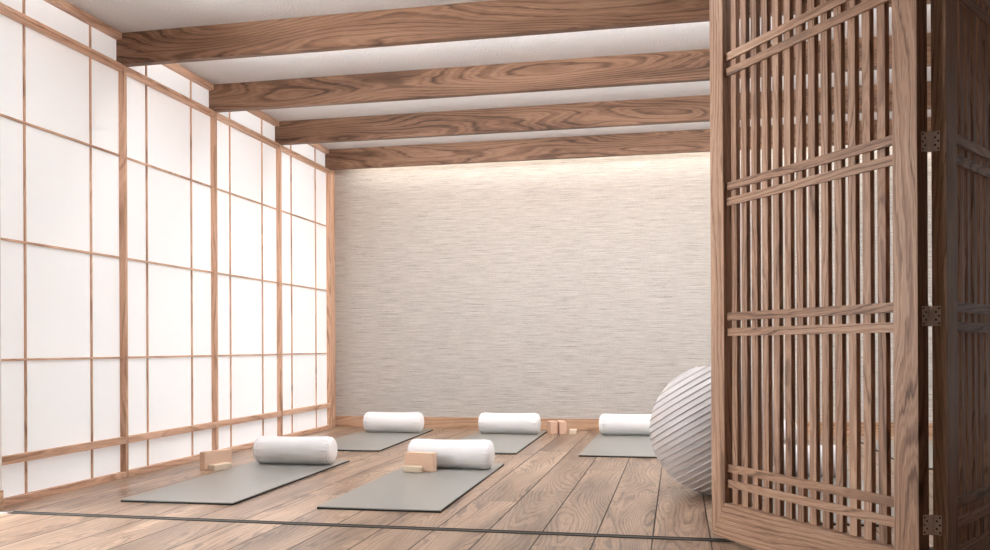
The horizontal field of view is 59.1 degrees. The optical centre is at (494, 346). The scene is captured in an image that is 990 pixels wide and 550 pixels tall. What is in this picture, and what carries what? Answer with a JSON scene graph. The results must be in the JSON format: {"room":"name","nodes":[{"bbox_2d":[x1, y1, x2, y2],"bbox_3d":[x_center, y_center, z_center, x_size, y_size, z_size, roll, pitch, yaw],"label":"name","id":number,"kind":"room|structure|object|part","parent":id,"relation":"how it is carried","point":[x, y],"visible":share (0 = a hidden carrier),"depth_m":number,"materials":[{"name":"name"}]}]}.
{"room":"exercise studio","nodes":[
{"label":"exercise studio","id":0,"kind":"room"},
{"bbox_2d":[0,190,1,490],"bbox_3d":[-3.107,-0.635,4.904,0.718,3.100,0.060,0,0,12],"label":"wall partition","id":1,"kind":"structure","parent":0,"point":[0,190],"depth_m":4.86,"materials":[{"name":"white paper"}]},
{"bbox_2d":[0,490,3,510],"bbox_3d":[-2.744,0.855,4.825,0.010,0.116,0.070,0,0,12],"label":"jamb","id":2,"kind":"object","parent":1,"relation":"attached to","point":[1,491],"visible":1,"depth_m":4.85,"materials":[{"name":"brown wood"}]},
{"bbox_2d":[0,0,128,505],"bbox_3d":[-2.734,-0.637,5.511,0.055,3.100,1.281,0,0,12],"label":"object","id":3,"kind":"structure","parent":1,"relation":"in","point":[64,240],"depth_m":5.53,"materials":[{"name":"white paper"}]},
{"bbox_3d":[-2.745,-1.935,5.497,0.040,0.021,1.251,0,0,12],"label":"head rail","id":4,"kind":"part","parent":3,"relation":"part of","materials":[{"name":"brown wood"}]},
{"bbox_3d":[-2.743,-1.959,5.497,0.045,0.024,1.251,0,0,12],"label":"head rail","id":5,"kind":"part","parent":3,"relation":"part of","materials":[{"name":"brown wood"}]},
{"bbox_3d":[-2.730,0.653,5.497,0.045,0.047,1.251,0,0,12],"label":"rail","id":6,"kind":"part","parent":3,"relation":"part of","materials":[{"name":"brown wood"}]},
{"bbox_3d":[-2.729,0.893,5.497,0.045,0.040,1.251,0,0,12],"label":"rail","id":7,"kind":"part","parent":3,"relation":"part of","materials":[{"name":"brown wood"}]},
{"bbox_3d":[-2.744,-2.163,5.484,0.049,0.048,1.227,0,0,12],"label":"cornice","id":8,"kind":"part","parent":3,"relation":"part of","materials":[{"name":"brown wood"}]},
{"bbox_3d":[-2.604,-0.528,6.123,0.046,2.880,0.030,0,0,12],"label":"post","id":9,"kind":"part","parent":3,"relation":"part of","materials":[{"name":"brown wood"}]},
{"bbox_2d":[0,427,932,549],"bbox_3d":[0.853,0.956,3.572,9.000,0.120,11.740,0,0,12],"label":"floor","id":10,"kind":"structure","parent":0,"point":[546,486],"depth_m":4.78,"materials":[{"name":"brown wood"}]},
{"bbox_2d":[127,63,218,476],"bbox_3d":[-2.478,-0.638,6.739,0.055,3.100,1.228,0,0,12],"label":"shoji panel","id":11,"kind":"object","parent":10,"relation":"on","point":[172,229],"depth_m":6.74,"materials":[{"name":"white paper"}]},
{"bbox_3d":[-2.472,0.892,6.725,0.045,0.040,1.198,0,0,12],"label":"rail","id":12,"kind":"part","parent":11,"relation":"part of","materials":[{"name":"brown wood"}]},
{"bbox_3d":[-2.488,-1.937,6.725,0.040,0.021,1.198,0,0,12],"label":"head rail","id":13,"kind":"part","parent":11,"relation":"part of","materials":[{"name":"brown wood"}]},
{"bbox_3d":[-2.486,-1.960,6.725,0.045,0.024,1.198,0,0,12],"label":"head rail","id":14,"kind":"part","parent":11,"relation":"part of","materials":[{"name":"brown wood"}]},
{"bbox_3d":[-2.474,0.652,6.725,0.045,0.047,1.198,0,0,12],"label":"rail","id":15,"kind":"part","parent":11,"relation":"part of","materials":[{"name":"brown wood"}]},
{"bbox_3d":[-2.484,-2.164,6.727,0.049,0.048,1.144,0,0,12],"label":"cornice","id":16,"kind":"part","parent":11,"relation":"part of","materials":[{"name":"brown wood"}]},
{"bbox_3d":[-2.353,-0.529,7.325,0.046,2.880,0.030,0,0,12],"label":"post","id":17,"kind":"part","parent":11,"relation":"part of","materials":[{"name":"brown wood"}]},
{"bbox_2d":[200,449,231,470],"bbox_3d":[-2.086,0.842,6.531,0.062,0.136,0.250,0,0,33],"label":"block","id":18,"kind":"object","parent":10,"relation":"on","point":[222,455],"visible":0.74,"depth_m":6.48,"materials":[{"name":"beige wood"}]},
{"bbox_2d":[208,462,231,470],"bbox_3d":[-2.039,0.888,6.475,0.075,0.044,0.160,0,0,33],"label":"block","id":19,"kind":"object","parent":10,"relation":"on","point":[218,466],"visible":0.91,"depth_m":6.43,"materials":[{"name":"wood"}]},
{"bbox_2d":[121,459,348,504],"bbox_3d":[-1.674,0.900,6.015,0.710,0.015,1.930,0,0,11],"label":"yoga mat","id":20,"kind":"object","parent":10,"relation":"on","point":[235,485],"visible":0.78,"depth_m":5.64,"materials":[{"name":"grey rubber"}]},
{"bbox_2d":[253,436,336,464],"bbox_3d":[-1.522,0.785,6.659,0.641,0.214,0.216,0,0,10],"label":"bolster","id":21,"kind":"object","parent":20,"relation":"on","point":[266,449],"visible":1,"depth_m":6.58,"materials":[{"name":"white fabric"}]},
{"bbox_2d":[217,110,282,451],"bbox_3d":[-2.227,-0.639,7.939,0.055,3.100,1.222,0,0,12],"label":"shoji panel","id":22,"kind":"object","parent":10,"relation":"on","point":[249,158],"depth_m":7.95,"materials":[{"name":"white paper"}]},
{"bbox_3d":[-2.222,0.890,7.924,0.045,0.040,1.192,0,0,12],"label":"rail","id":23,"kind":"part","parent":22,"relation":"part of","materials":[{"name":"brown wood"}]},
{"bbox_3d":[-2.238,-1.938,7.924,0.040,0.021,1.192,0,0,12],"label":"head rail","id":24,"kind":"part","parent":22,"relation":"part of","materials":[{"name":"brown wood"}]},
{"bbox_3d":[-2.235,-1.961,7.924,0.045,0.024,1.192,0,0,12],"label":"head rail","id":25,"kind":"part","parent":22,"relation":"part of","materials":[{"name":"brown wood"}]},
{"bbox_3d":[-2.223,0.651,7.924,0.045,0.047,1.192,0,0,12],"label":"rail","id":26,"kind":"part","parent":22,"relation":"part of","materials":[{"name":"brown wood"}]},
{"bbox_3d":[-2.234,-2.165,7.926,0.049,0.048,1.138,0,0,12],"label":"cornice","id":27,"kind":"part","parent":22,"relation":"part of","materials":[{"name":"brown wood"}]},
{"bbox_3d":[-2.103,-0.530,8.522,0.046,2.880,0.030,0,0,12],"label":"post","id":28,"kind":"part","parent":22,"relation":"part of","materials":[{"name":"brown wood"}]},
{"bbox_2d":[282,143,331,436],"bbox_3d":[-1.976,-0.641,9.142,0.055,3.100,1.236,0,0,12],"label":"window","id":29,"kind":"structure","parent":10,"relation":"on","point":[306,180],"depth_m":9.20,"materials":[{"name":"white paper"}]},
{"bbox_3d":[-1.986,-1.939,9.127,0.040,0.021,1.206,0,0,12],"label":"head rail","id":30,"kind":"part","parent":29,"relation":"part of","materials":[{"name":"brown wood"}]},
{"bbox_3d":[-1.984,-1.963,9.127,0.045,0.024,1.206,0,0,12],"label":"head rail","id":31,"kind":"part","parent":29,"relation":"part of","materials":[{"name":"brown wood"}]},
{"bbox_3d":[-1.972,0.650,9.127,0.045,0.047,1.206,0,0,12],"label":"rail","id":32,"kind":"part","parent":29,"relation":"part of","materials":[{"name":"brown wood"}]},
{"bbox_3d":[-1.970,0.889,9.127,0.045,0.040,1.206,0,0,12],"label":"rail","id":33,"kind":"part","parent":29,"relation":"part of","materials":[{"name":"brown wood"}]},
{"bbox_3d":[-1.982,-2.167,9.129,0.049,0.048,1.152,0,0,12],"label":"cornice","id":34,"kind":"part","parent":29,"relation":"part of","materials":[{"name":"brown wood"}]},
{"bbox_3d":[-1.850,-0.531,9.732,0.046,2.880,0.030,0,0,12],"label":"post","id":35,"kind":"part","parent":29,"relation":"part of","materials":[{"name":"brown wood"}]},
{"bbox_2d":[335,429,432,451],"bbox_3d":[-1.183,0.898,8.550,0.710,0.015,1.930,0,0,10],"label":"yoga mat","id":36,"kind":"object","parent":10,"relation":"on","point":[364,441],"visible":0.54,"depth_m":8.33,"materials":[{"name":"grey rubber"}]},
{"bbox_2d":[363,412,423,432],"bbox_3d":[-1.058,0.783,9.116,0.641,0.214,0.216,0,0,11],"label":"bolster","id":37,"kind":"object","parent":36,"relation":"on","point":[411,422],"visible":1,"depth_m":9.04,"materials":[{"name":"white fabric"}]},
{"bbox_2d":[317,463,503,512],"bbox_3d":[-0.463,0.895,5.756,0.710,0.015,1.930,0,0,11],"label":"yoga mat","id":38,"kind":"object","parent":10,"relation":"on","point":[397,490],"visible":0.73,"depth_m":5.36,"materials":[{"name":"grey rubber"}]},
{"bbox_2d":[403,465,422,472],"bbox_3d":[-0.583,0.864,6.181,0.128,0.045,0.060,0,0,20],"label":"block","id":39,"kind":"object","parent":38,"relation":"on","point":[407,468],"visible":1,"depth_m":6.15,"materials":[{"name":"wood"}]},
{"bbox_2d":[404,451,436,471],"bbox_3d":[-0.533,0.820,6.242,0.226,0.134,0.062,0,0,20],"label":"block","id":40,"kind":"object","parent":38,"relation":"on","point":[427,460],"visible":0.77,"depth_m":6.21,"materials":[{"name":"beige wood"}]},
{"bbox_2d":[407,439,494,468],"bbox_3d":[-0.321,0.779,6.387,0.641,0.214,0.216,0,0,10],"label":"bolster","id":41,"kind":"object","parent":38,"relation":"on","point":[464,454],"visible":0.8,"depth_m":6.30,"materials":[{"name":"white fabric"}]},
{"bbox_2d":[0,511,932,549],"bbox_3d":[1.165,0.894,4.013,7.970,0.008,0.052,0,0,12],"label":"floor track","id":42,"kind":"object","parent":10,"relation":"on","point":[9,512],"visible":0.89,"depth_m":4.37,"materials":[{"name":"wood"}]},
{"bbox_2d":[460,431,546,454],"bbox_3d":[0.013,0.892,8.308,0.710,0.015,1.930,0,0,11],"label":"yoga mat","id":43,"kind":"object","parent":10,"relation":"on","point":[510,444],"visible":0.46,"depth_m":8.34,"materials":[{"name":"grey rubber"}]},
{"bbox_2d":[478,413,540,433],"bbox_3d":[0.148,0.777,8.905,0.641,0.214,0.216,0,0,11],"label":"bolster","id":44,"kind":"object","parent":43,"relation":"on","point":[504,423],"visible":1,"depth_m":8.83,"materials":[{"name":"white fabric"}]},
{"bbox_2d":[547,421,557,433],"bbox_3d":[0.594,0.833,9.049,0.076,0.128,0.160,0,0,-9],"label":"block","id":45,"kind":"object","parent":10,"relation":"on","point":[552,426],"visible":1,"depth_m":8.97,"materials":[{"name":"beige wood"}]},
{"bbox_2d":[557,420,565,433],"bbox_3d":[0.692,0.833,9.058,0.070,0.128,0.225,0,0,-2],"label":"block","id":46,"kind":"object","parent":10,"relation":"on","point":[561,423],"visible":0.86,"depth_m":8.95,"materials":[{"name":"beige wood"}]},
{"bbox_2d":[569,429,576,434],"bbox_3d":[0.807,0.873,9.004,0.073,0.046,0.150,0,0,8],"label":"block","id":47,"kind":"object","parent":10,"relation":"on","point":[571,431],"visible":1,"depth_m":8.93,"materials":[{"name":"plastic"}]},
{"bbox_2d":[579,432,656,457],"bbox_3d":[1.230,0.887,8.014,0.710,0.015,1.930,0,0,12],"label":"yoga mat","id":48,"kind":"object","parent":10,"relation":"on","point":[622,446],"visible":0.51,"depth_m":7.65,"materials":[{"name":"grey rubber"}]},
{"bbox_2d":[599,414,651,435],"bbox_3d":[1.355,0.771,8.693,0.641,0.214,0.216,0,0,12],"label":"bolster","id":49,"kind":"object","parent":48,"relation":"on","point":[609,424],"visible":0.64,"depth_m":8.63,"materials":[{"name":"white fabric"}]},
{"bbox_2d":[649,365,773,494],"bbox_3d":[1.332,0.500,5.280,0.791,0.791,0.791,0,0,-43],"label":"exercise ball","id":50,"kind":"object","parent":10,"relation":"on","point":[680,433],"visible":0.46,"depth_m":5.04,"materials":[{"name":"grey plastic"}]},
{"bbox_2d":[762,471,893,526],"bbox_3d":[1.964,0.883,5.296,0.710,0.015,1.930,0,0,12],"label":"yoga mat","id":51,"kind":"object","parent":10,"relation":"on","point":[834,478],"visible":0.02,"depth_m":4.86,"materials":[{"name":"grey rubber"}]},
{"bbox_2d":[773,445,847,476],"bbox_3d":[2.058,0.768,5.946,0.641,0.214,0.216,0,0,12],"label":"bolster","id":52,"kind":"object","parent":51,"relation":"on","point":[834,446],"visible":0.12,"depth_m":5.85,"materials":[{"name":"white fabric"}]},
{"bbox_2d":[709,0,989,549],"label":"lattice door","id":53,"kind":"structure","parent":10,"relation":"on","point":[958,140],"depth_m":3.34,"materials":[{"name":"brown wood"}]},
{"bbox_3d":[1.930,-0.549,3.394,1.185,2.840,0.048,0,0,-45],"label":"screen panel","id":54,"kind":"part","parent":53,"relation":"part of","materials":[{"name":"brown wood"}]},
{"bbox_2d":[861,440,932,469],"bbox_3d":[3.557,0.876,7.190,0.710,0.015,1.930,0,0,12],"label":"yoga mat","id":55,"kind":"object","parent":10,"relation":"on","point":[862,441],"visible":0.02,"depth_m":7.36,"materials":[{"name":"grey rubber"}]},
{"bbox_3d":[2.346,0.881,7.443,0.710,0.015,1.930,0,0,12],"label":"yoga mat","id":56,"kind":"object","parent":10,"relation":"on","visible":0},
{"bbox_2d":[784,419,796,442],"bbox_3d":[2.441,0.766,8.022,0.641,0.214,0.216,0,0,12],"label":"bolster","id":57,"kind":"object","parent":56,"relation":"on","point":[784,419],"visible":0.02,"depth_m":7.89,"materials":[{"name":"white fabric"}]},
{"bbox_2d":[65,0,930,148],"bbox_3d":[0.838,-2.264,3.572,9.000,0.120,11.740,0,0,12],"label":"ceiling","id":58,"kind":"structure","parent":0,"point":[125,16],"depth_m":6.58,"materials":[{"name":"white paint"}]},
{"bbox_2d":[116,0,930,66],"bbox_3d":[1.340,-2.096,5.292,8.122,0.220,0.065,0,0,12],"label":"ceiling beam","id":59,"kind":"structure","parent":58,"relation":"attached to","point":[493,18],"depth_m":5.67,"materials":[{"name":"brown wood"}]},
{"bbox_2d":[209,33,930,112],"bbox_3d":[1.591,-2.098,6.494,8.122,0.220,0.065,0,0,12],"label":"ceiling beam","id":60,"kind":"structure","parent":58,"relation":"attached to","point":[686,65],"depth_m":6.82,"materials":[{"name":"brown wood"}]},
{"bbox_2d":[275,81,930,144],"bbox_3d":[1.841,-2.099,7.691,8.122,0.220,0.065,0,0,12],"label":"ceiling beam","id":61,"kind":"structure","parent":58,"relation":"attached to","point":[684,109],"depth_m":8.00,"materials":[{"name":"brown wood"}]},
{"bbox_2d":[325,117,930,169],"bbox_3d":[2.094,-2.100,8.900,8.122,0.220,0.065,0,0,12],"label":"ceiling beam","id":62,"kind":"structure","parent":58,"relation":"attached to","point":[681,141],"depth_m":9.21,"materials":[{"name":"brown wood"}]},
{"bbox_2d":[335,145,932,422],"bbox_3d":[2.212,-0.660,9.191,8.422,3.100,0.120,0,0,12],"label":"wall","id":63,"kind":"structure","parent":0,"point":[575,288],"depth_m":9.50,"materials":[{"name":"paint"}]},
{"bbox_2d":[331,170,335,426],"bbox_3d":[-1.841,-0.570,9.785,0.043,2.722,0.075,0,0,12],"label":"trim","id":64,"kind":"structure","parent":63,"relation":"attached to","point":[332,255],"depth_m":9.78,"materials":[{"name":"brown wood"}]},
{"bbox_2d":[332,417,334,427],"bbox_3d":[-1.833,0.850,9.786,0.045,0.118,0.077,0,0,12],"label":"baseboard","id":65,"kind":"structure","parent":63,"relation":"attached to","point":[333,418],"depth_m":9.79,"materials":[{"name":"brown wood"}]},
{"bbox_2d":[336,416,932,435],"bbox_3d":[2.158,0.828,9.135,8.120,0.124,0.016,0,0,12],"label":"baseboard","id":66,"kind":"structure","parent":63,"relation":"attached to","point":[341,421],"depth_m":9.63,"materials":[{"name":"brown wood"}]}
]}

